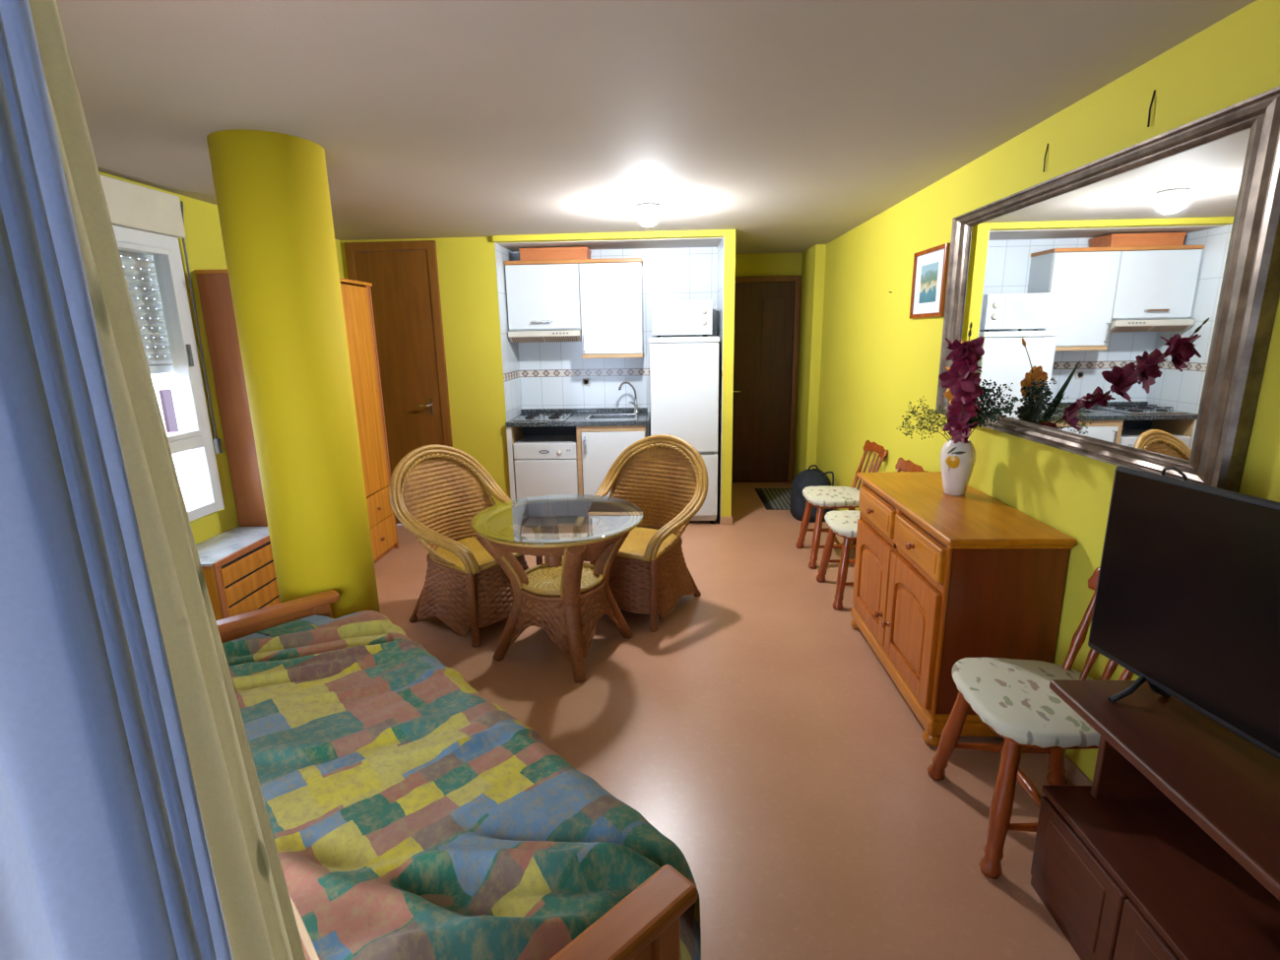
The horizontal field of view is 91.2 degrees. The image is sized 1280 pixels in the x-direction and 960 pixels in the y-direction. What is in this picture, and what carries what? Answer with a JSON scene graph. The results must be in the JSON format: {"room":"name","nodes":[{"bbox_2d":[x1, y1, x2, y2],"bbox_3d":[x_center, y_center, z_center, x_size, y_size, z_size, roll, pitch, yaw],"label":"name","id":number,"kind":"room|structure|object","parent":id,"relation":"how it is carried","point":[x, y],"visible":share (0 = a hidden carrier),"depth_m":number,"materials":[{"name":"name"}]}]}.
{"room":"studio apartment","nodes":[
{"label":"studio apartment","id":0,"kind":"room"},
{"bbox_2d":[98,171,344,544],"bbox_3d":[-2.581,-0.451,4.018,0.120,2.450,3.400,0,13,3],"label":"wall","id":1,"kind":"structure","parent":0,"point":[204,243],"depth_m":3.68,"materials":[{"name":"yellow paint"}]},
{"bbox_2d":[99,174,224,520],"bbox_3d":[-2.588,-0.577,3.125,0.180,1.750,1.060,0,13,3],"label":"window","id":2,"kind":"structure","parent":1,"relation":"in","point":[148,224],"depth_m":3.41,"materials":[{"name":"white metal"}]},
{"bbox_2d":[119,250,174,374],"bbox_3d":[-2.676,-0.926,3.017,0.020,0.861,0.940,0,13,3],"label":"roller shutter","id":3,"kind":"object","parent":2,"relation":"attached to","point":[136,266],"depth_m":3.39,"materials":[{"name":"white plastic"}]},
{"bbox_2d":[206,128,380,618],"bbox_3d":[-1.543,-0.213,2.913,0.428,2.450,0.428,0,13,3],"label":"column","id":4,"kind":"structure","parent":0,"point":[272,188],"depth_m":2.69,"materials":[{"name":"yellow paint"}]},
{"bbox_2d":[339,229,735,524],"bbox_3d":[-0.801,-0.988,6.191,3.245,2.450,1.773,0,13,3],"label":"wall","id":5,"kind":"structure","parent":0,"point":[467,266],"depth_m":5.32,"materials":[{"name":"yellow paint"}]},
{"bbox_2d":[343,240,452,523],"bbox_3d":[-2.038,-0.776,5.421,0.760,2.430,0.114,0,13,3],"label":"door","id":6,"kind":"structure","parent":5,"relation":"in","point":[403,276],"depth_m":5.32,"materials":[{"name":"brown wood"}]},
{"bbox_2d":[720,515,732,524],"bbox_3d":[0.797,0.176,6.310,0.105,0.075,1.632,0,13,3],"label":"baseboard","id":7,"kind":"structure","parent":5,"relation":"attached to","point":[724,520],"depth_m":5.51,"materials":[{"name":"beige tile"}]},
{"bbox_2d":[497,237,722,252],"bbox_3d":[-0.244,-2.027,5.386,1.865,0.020,0.520,0,13,3],"label":"ceiling","id":8,"kind":"structure","parent":0,"point":[712,241],"depth_m":5.32,"materials":[{"name":"paint"}]},
{"bbox_2d":[512,247,717,411],"bbox_3d":[-0.210,-0.924,5.961,1.865,2.410,0.100,0,13,3],"label":"wall","id":9,"kind":"structure","parent":0,"point":[551,374],"depth_m":5.87,"materials":[{"name":"white tile"}]},
{"bbox_2d":[505,263,581,330],"bbox_3d":[-0.832,-1.615,5.578,0.638,0.550,0.384,0,13,3],"label":"upper cabinet","id":10,"kind":"object","parent":9,"relation":"attached to","point":[545,296],"visible":0.93,"depth_m":5.43,"materials":[{"name":"white laminate"}]},
{"bbox_2d":[504,257,643,265],"bbox_3d":[-0.568,-1.904,5.516,1.185,0.031,0.352,0,13,3],"label":"board","id":11,"kind":"object","parent":10,"relation":"on","point":[616,260],"visible":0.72,"depth_m":5.35,"materials":[{"name":"brown wood"}]},
{"bbox_2d":[518,246,591,260],"bbox_3d":[-0.736,-1.971,5.514,0.590,0.106,0.290,0,13,3],"label":"storage box","id":12,"kind":"object","parent":11,"relation":"on","point":[545,253],"visible":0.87,"depth_m":5.38,"materials":[{"name":"orange cardboard"}]},
{"bbox_2d":[508,329,581,342],"bbox_3d":[-0.829,-1.293,5.648,0.633,0.099,0.394,0,13,3],"label":"hood","id":13,"kind":"object","parent":9,"relation":"attached to","point":[570,335],"visible":1,"depth_m":5.47,"materials":[{"name":"white plastic"}]},
{"bbox_2d":[581,378,589,385],"bbox_3d":[-0.510,-0.925,5.915,0.074,0.073,0.013,0,13,3],"label":"power socket","id":14,"kind":"object","parent":9,"relation":"attached to","point":[585,381],"visible":1,"depth_m":5.91,"materials":[{"name":"white plastic"}]},
{"bbox_2d":[578,261,644,358],"bbox_3d":[-0.242,-1.498,5.579,0.539,0.798,0.384,0,13,3],"label":"upper cabinet","id":15,"kind":"object","parent":9,"relation":"attached to","point":[610,293],"visible":1,"depth_m":5.43,"materials":[{"name":"white laminate"}]},
{"bbox_2d":[184,482,1080,959],"bbox_3d":[-0.866,1.128,2.768,8.400,0.120,11.600,0,13,3],"label":"floor","id":16,"kind":"structure","parent":0,"point":[761,733],"depth_m":2.51,"materials":[{"name":"tile"}]},
{"bbox_2d":[195,526,280,620],"bbox_3d":[-2.362,0.620,3.642,0.337,0.527,0.647,0,13,3],"label":"dresser","id":17,"kind":"object","parent":16,"relation":"on","point":[237,564],"visible":0.39,"depth_m":3.53,"materials":[{"name":"orange wood"}]},
{"bbox_2d":[194,268,398,564],"bbox_3d":[-2.233,-0.326,4.335,0.535,2.052,1.106,0,13,3],"label":"wardrobe","id":18,"kind":"object","parent":16,"relation":"on","point":[214,286],"visible":0.32,"depth_m":3.92,"materials":[{"name":"brown wood"}]},
{"bbox_2d":[215,589,697,959],"bbox_3d":[-0.837,0.976,1.975,0.675,0.535,2.240,-13,18,-42],"label":"bed","id":19,"kind":"object","parent":16,"relation":"on","point":[644,925],"visible":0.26,"depth_m":1.27,"materials":[{"name":"brown wood"}]},
{"bbox_2d":[222,610,701,959],"bbox_3d":[-0.812,0.988,2.009,0.791,0.514,2.062,-13,18,-42],"label":"throw","id":20,"kind":"object","parent":19,"relation":"on","point":[387,780],"visible":0.88,"depth_m":1.62,"materials":[{"name":"multicoloured fabric"}]},
{"bbox_2d":[388,444,542,647],"bbox_3d":[-0.997,0.332,3.703,0.733,1.031,0.757,8,16,35],"label":"rattan armchair","id":21,"kind":"object","parent":16,"relation":"on","point":[436,490],"visible":0.71,"depth_m":3.62,"materials":[{"name":"wicker"}]},
{"bbox_2d":[512,434,578,499],"bbox_3d":[-0.812,-0.019,5.789,0.555,0.745,0.576,0,13,3],"label":"dishwasher","id":22,"kind":"object","parent":16,"relation":"on","point":[544,465],"visible":0.72,"depth_m":5.50,"materials":[{"name":"white metal"}]},
{"bbox_2d":[469,494,644,682],"bbox_3d":[-0.414,0.552,3.323,0.890,0.760,0.890,0,13,3],"label":"dining table","id":23,"kind":"object","parent":16,"relation":"on","point":[549,596],"visible":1,"depth_m":3.17,"materials":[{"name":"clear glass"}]},
{"bbox_2d":[526,565,599,596],"bbox_3d":[-0.414,0.526,3.317,0.413,0.020,0.413,0,13,3],"label":"shelf","id":24,"kind":"object","parent":23,"relation":"attached to","point":[544,580],"depth_m":3.27,"materials":[{"name":"wicker"}]},
{"bbox_2d":[506,425,645,524],"bbox_3d":[-0.536,-0.089,5.750,1.212,0.890,0.616,0,13,3],"label":"base cabinet","id":25,"kind":"object","parent":16,"relation":"on","point":[597,452],"visible":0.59,"depth_m":5.45,"materials":[{"name":"white wood"}]},
{"bbox_2d":[505,407,650,437],"bbox_3d":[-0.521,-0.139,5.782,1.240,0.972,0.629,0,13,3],"label":"countertop","id":26,"kind":"structure","parent":25,"relation":"on","point":[577,418],"depth_m":5.47,"materials":[{"name":"stone"}]},
{"bbox_2d":[512,410,572,421],"bbox_3d":[-0.874,-0.587,5.688,0.460,0.039,0.440,0,13,3],"label":"gas hob","id":27,"kind":"object","parent":26,"relation":"in","point":[527,416],"visible":1,"depth_m":5.60,"materials":[{"name":"metal"}]},
{"bbox_2d":[584,413,638,432],"bbox_3d":[-0.247,-0.500,5.686,0.454,0.159,0.354,0,13,3],"label":"sink","id":28,"kind":"object","parent":26,"relation":"in","point":[595,416],"visible":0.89,"depth_m":5.82,"materials":[{"name":"metal"}]},
{"bbox_2d":[618,382,639,413],"bbox_3d":[-0.107,-0.758,5.793,0.212,0.300,0.052,-8,15,-28],"label":"tap","id":29,"kind":"object","parent":26,"relation":"on","point":[622,383],"visible":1,"depth_m":5.81,"materials":[{"name":"silver metal"}]},
{"bbox_2d":[573,434,708,632],"bbox_3d":[0.002,0.281,3.847,0.757,1.031,0.733,7,15,30],"label":"rattan armchair","id":30,"kind":"object","parent":16,"relation":"on","point":[665,476],"visible":0.75,"depth_m":3.86,"materials":[{"name":"wicker"}]},
{"bbox_2d":[648,335,719,523],"bbox_3d":[0.392,-0.456,5.640,0.583,1.622,0.624,0,13,3],"label":"refrigerator","id":31,"kind":"object","parent":16,"relation":"on","point":[683,370],"visible":0.61,"depth_m":5.27,"materials":[{"name":"white metal"}]},
{"bbox_2d":[651,299,712,337],"bbox_3d":[0.361,-1.387,5.405,0.500,0.300,0.381,0,13,3],"label":"microwave","id":32,"kind":"object","parent":31,"relation":"on","point":[670,317],"visible":1,"depth_m":5.23,"materials":[{"name":"white metal"}]},
{"bbox_2d":[755,488,791,510],"bbox_3d":[1.438,0.184,6.361,0.435,0.012,0.820,0,13,3],"label":"striped rug","id":33,"kind":"object","parent":16,"relation":"on","point":[771,498],"visible":0.74,"depth_m":6.35,"materials":[{"name":"fabric"}]},
{"bbox_2d":[789,464,833,522],"bbox_3d":[1.551,0.100,5.660,0.365,0.491,0.417,0,13,3],"label":"backpack","id":34,"kind":"object","parent":16,"relation":"on","point":[816,477],"visible":0.66,"depth_m":5.55,"materials":[{"name":"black fabric"}]},
{"bbox_2d":[795,440,888,569],"bbox_3d":[1.470,0.157,4.596,0.530,0.873,0.501,0,13,3],"label":"dining chair","id":35,"kind":"object","parent":16,"relation":"on","point":[825,496],"visible":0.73,"depth_m":4.48,"materials":[{"name":"brown wood"}]},
{"bbox_2d":[802,485,860,507],"bbox_3d":[1.438,0.110,4.587,0.458,0.060,0.463,0,13,3],"label":"seat cushion","id":36,"kind":"object","parent":35,"relation":"on","point":[818,496],"depth_m":4.48,"materials":[{"name":"white fabric"}]},
{"bbox_2d":[816,457,927,609],"bbox_3d":[1.440,0.313,3.930,0.530,0.873,0.501,0,13,3],"label":"dining chair","id":37,"kind":"object","parent":16,"relation":"on","point":[844,524],"visible":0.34,"depth_m":3.85,"materials":[{"name":"brown wood"}]},
{"bbox_2d":[824,510,860,537],"bbox_3d":[1.409,0.265,3.920,0.458,0.060,0.463,0,13,3],"label":"seat cushion","id":38,"kind":"object","parent":37,"relation":"on","point":[844,524],"depth_m":3.87,"materials":[{"name":"white fabric"}]},
{"bbox_2d":[850,471,1077,746],"bbox_3d":[1.387,0.521,2.971,0.500,0.892,1.165,0,13,3],"label":"sideboard","id":39,"kind":"object","parent":16,"relation":"on","point":[940,580],"visible":0.98,"depth_m":2.50,"materials":[{"name":"brown wood"}]},
{"bbox_2d":[940,438,975,495],"bbox_3d":[1.481,-0.061,2.931,0.150,0.258,0.150,0,13,3],"label":"vase","id":40,"kind":"object","parent":39,"relation":"on","point":[957,460],"visible":0.91,"depth_m":2.88,"materials":[{"name":"beige ceramic"}]},
{"bbox_2d":[896,395,953,441],"bbox_3d":[1.335,-0.254,2.886,0.288,0.261,0.171,0,13,3],"label":"sprig","id":41,"kind":"object","parent":40,"relation":"in","point":[937,413],"visible":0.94,"depth_m":2.88,"materials":[{"name":"yellow plant"}]},
{"bbox_2d":[943,338,969,425],"bbox_3d":[1.448,-0.386,2.878,0.108,0.515,0.168,-4,13,-12],"label":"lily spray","id":42,"kind":"object","parent":40,"relation":"in","point":[947,395],"visible":0.08,"depth_m":2.89,"materials":[{"name":"orange plant"}]},
{"bbox_2d":[938,321,984,443],"bbox_3d":[1.328,-0.346,2.575,0.160,0.583,0.640,7,15,32],"label":"gladiolus spray","id":43,"kind":"object","parent":40,"relation":"in","point":[962,378],"visible":0.99,"depth_m":2.45,"materials":[{"name":"purple plant"}]},
{"bbox_2d":[967,379,1028,438],"bbox_3d":[1.507,-0.263,2.722,0.158,0.346,0.365,-3,13,-7],"label":"fern sprig","id":44,"kind":"object","parent":40,"relation":"in","point":[988,402],"visible":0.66,"depth_m":2.70,"materials":[{"name":"green plant"}]},
{"bbox_2d":[927,567,1133,879],"bbox_3d":[1.330,0.752,2.047,0.530,0.873,0.501,0,13,4],"label":"dining chair","id":45,"kind":"object","parent":16,"relation":"on","point":[1014,698],"visible":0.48,"depth_m":2.00,"materials":[{"name":"brown wood"}]},
{"bbox_2d":[951,657,1100,748],"bbox_3d":[1.298,0.704,2.039,0.458,0.060,0.463,0,13,4],"label":"seat cushion","id":46,"kind":"object","parent":45,"relation":"on","point":[1014,698],"depth_m":1.98,"materials":[{"name":"white fabric"}]},
{"bbox_2d":[1030,679,1279,959],"bbox_3d":[1.358,0.978,1.488,0.417,0.675,0.750,0,13,3],"label":"tv stand","id":47,"kind":"object","parent":16,"relation":"on","point":[1172,849],"visible":0.91,"depth_m":1.53,"materials":[{"name":"brown wood"}]},
{"bbox_2d":[1041,785,1279,959],"bbox_3d":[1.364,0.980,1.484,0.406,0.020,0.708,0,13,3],"label":"cabinet","id":48,"kind":"object","parent":47,"relation":"attached to","point":[1195,901],"depth_m":1.53,"materials":[{"name":"brown wood"}]},
{"bbox_2d":[1088,465,1279,760],"bbox_3d":[1.365,0.349,1.316,0.178,0.630,0.974,-3,13,-6],"label":"television","id":49,"kind":"object","parent":47,"relation":"on","point":[1187,598],"visible":1,"depth_m":1.51,"materials":[{"name":"black plastic"}]},
{"bbox_2d":[55,0,1255,254],"bbox_3d":[-0.486,-1.392,2.164,4.650,0.150,11.600,0,13,3],"label":"ceiling","id":50,"kind":"structure","parent":0,"point":[789,126],"depth_m":2.13,"materials":[{"name":"paint"}]},
{"bbox_2d":[636,202,659,226],"bbox_3d":[0.052,-1.683,3.994,0.150,0.130,0.150,0,13,3],"label":"ceiling lamp","id":51,"kind":"object","parent":50,"relation":"attached to","point":[648,217],"visible":1,"depth_m":3.95,"materials":[{"name":"white glass"}]},
{"bbox_3d":[-0.493,-0.838,0.328,3.744,0.024,3.641,0,13,3],"label":"rail","id":52,"kind":"object","parent":50,"relation":"attached to","visible":0},
{"bbox_2d":[0,0,233,959],"bbox_3d":[-0.326,0.365,0.421,0.077,2.350,0.536,-8,15,-28],"label":"sheer curtain","id":53,"kind":"object","parent":52,"relation":"hanging from","point":[104,853],"visible":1,"depth_m":0.36,"materials":[{"name":"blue fabric"}]},
{"bbox_2d":[28,0,305,959],"bbox_3d":[-0.506,0.291,0.751,0.167,2.350,0.332,-11,16,-36],"label":"curtain","id":54,"kind":"object","parent":52,"relation":"hanging from","point":[259,917],"visible":0.64,"depth_m":0.65,"materials":[{"name":"white fabric"}]},
{"bbox_2d":[734,252,802,468],"bbox_3d":[1.412,-1.187,6.881,1.295,2.450,0.150,0,13,3],"label":"wall","id":55,"kind":"structure","parent":0,"point":[759,264],"depth_m":6.56,"materials":[{"name":"yellow paint"}]},
{"bbox_2d":[731,275,801,482],"bbox_3d":[1.283,-1.046,6.791,0.836,2.220,0.099,0,13,3],"label":"door","id":56,"kind":"structure","parent":55,"relation":"in","point":[767,308],"depth_m":6.78,"materials":[{"name":"brown wood"}]},
{"bbox_2d":[793,244,826,478],"bbox_3d":[1.849,-1.122,6.568,0.295,2.450,0.750,0,13,3],"label":"wall","id":57,"kind":"structure","parent":0,"point":[813,258],"depth_m":6.30,"materials":[{"name":"yellow paint"}]},
{"bbox_2d":[815,0,1279,781],"bbox_3d":[1.689,-0.034,1.896,0.200,2.450,8.850,0,13,3],"label":"wall","id":58,"kind":"structure","parent":0,"point":[875,359],"depth_m":2.66,"materials":[{"name":"yellow paint"}]},
{"bbox_2d":[909,242,950,319],"bbox_3d":[1.647,-1.123,3.581,0.020,0.380,0.450,0,13,3],"label":"framed picture","id":59,"kind":"object","parent":58,"relation":"attached to","point":[930,266],"visible":1,"depth_m":3.56},
{"bbox_2d":[918,261,938,303],"bbox_3d":[1.647,-1.123,3.581,0.002,0.210,0.230,0,13,3],"label":"painting","id":60,"kind":"object","parent":59,"relation":"attached to","point":[928,275],"depth_m":3.57},
{"bbox_2d":[832,509,1092,785],"bbox_3d":[1.632,0.978,2.802,0.012,0.070,7.550,0,13,3],"label":"baseboard","id":61,"kind":"structure","parent":58,"relation":"attached to","point":[1073,772],"depth_m":2.31,"materials":[{"name":"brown wood"}]},
{"bbox_2d":[935,85,1279,492],"bbox_3d":[1.582,-0.719,2.404,0.054,1.147,1.810,0,13,3],"label":"wall mirror","id":62,"kind":"object","parent":58,"relation":"attached to","point":[1129,295],"visible":0.9,"depth_m":1.97,"materials":[{"name":"silver metal"}]},
{"bbox_2d":[960,128,1250,460],"bbox_3d":[1.599,-0.644,2.420,0.010,0.879,1.550,0,13,3],"label":"mirror glass","id":63,"kind":"object","parent":62,"relation":"attached to","point":[1100,297],"depth_m":2.07,"materials":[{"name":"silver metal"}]},
{"label":"outside","id":64,"kind":"structure","parent":0,"visible":0},
{"bbox_2d":[141,277,199,500],"bbox_3d":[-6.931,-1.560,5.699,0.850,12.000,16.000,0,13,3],"label":"apartment building","id":65,"kind":"structure","parent":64,"point":[164,384],"depth_m":8.91,"materials":[{"name":"white"}]},
{"bbox_2d":[159,388,179,432],"bbox_3d":[-6.585,-0.945,8.772,0.050,0.640,0.170,0,13,3],"label":"shutter","id":66,"kind":"object","parent":65,"relation":"hanging from","point":[166,406],"depth_m":8.73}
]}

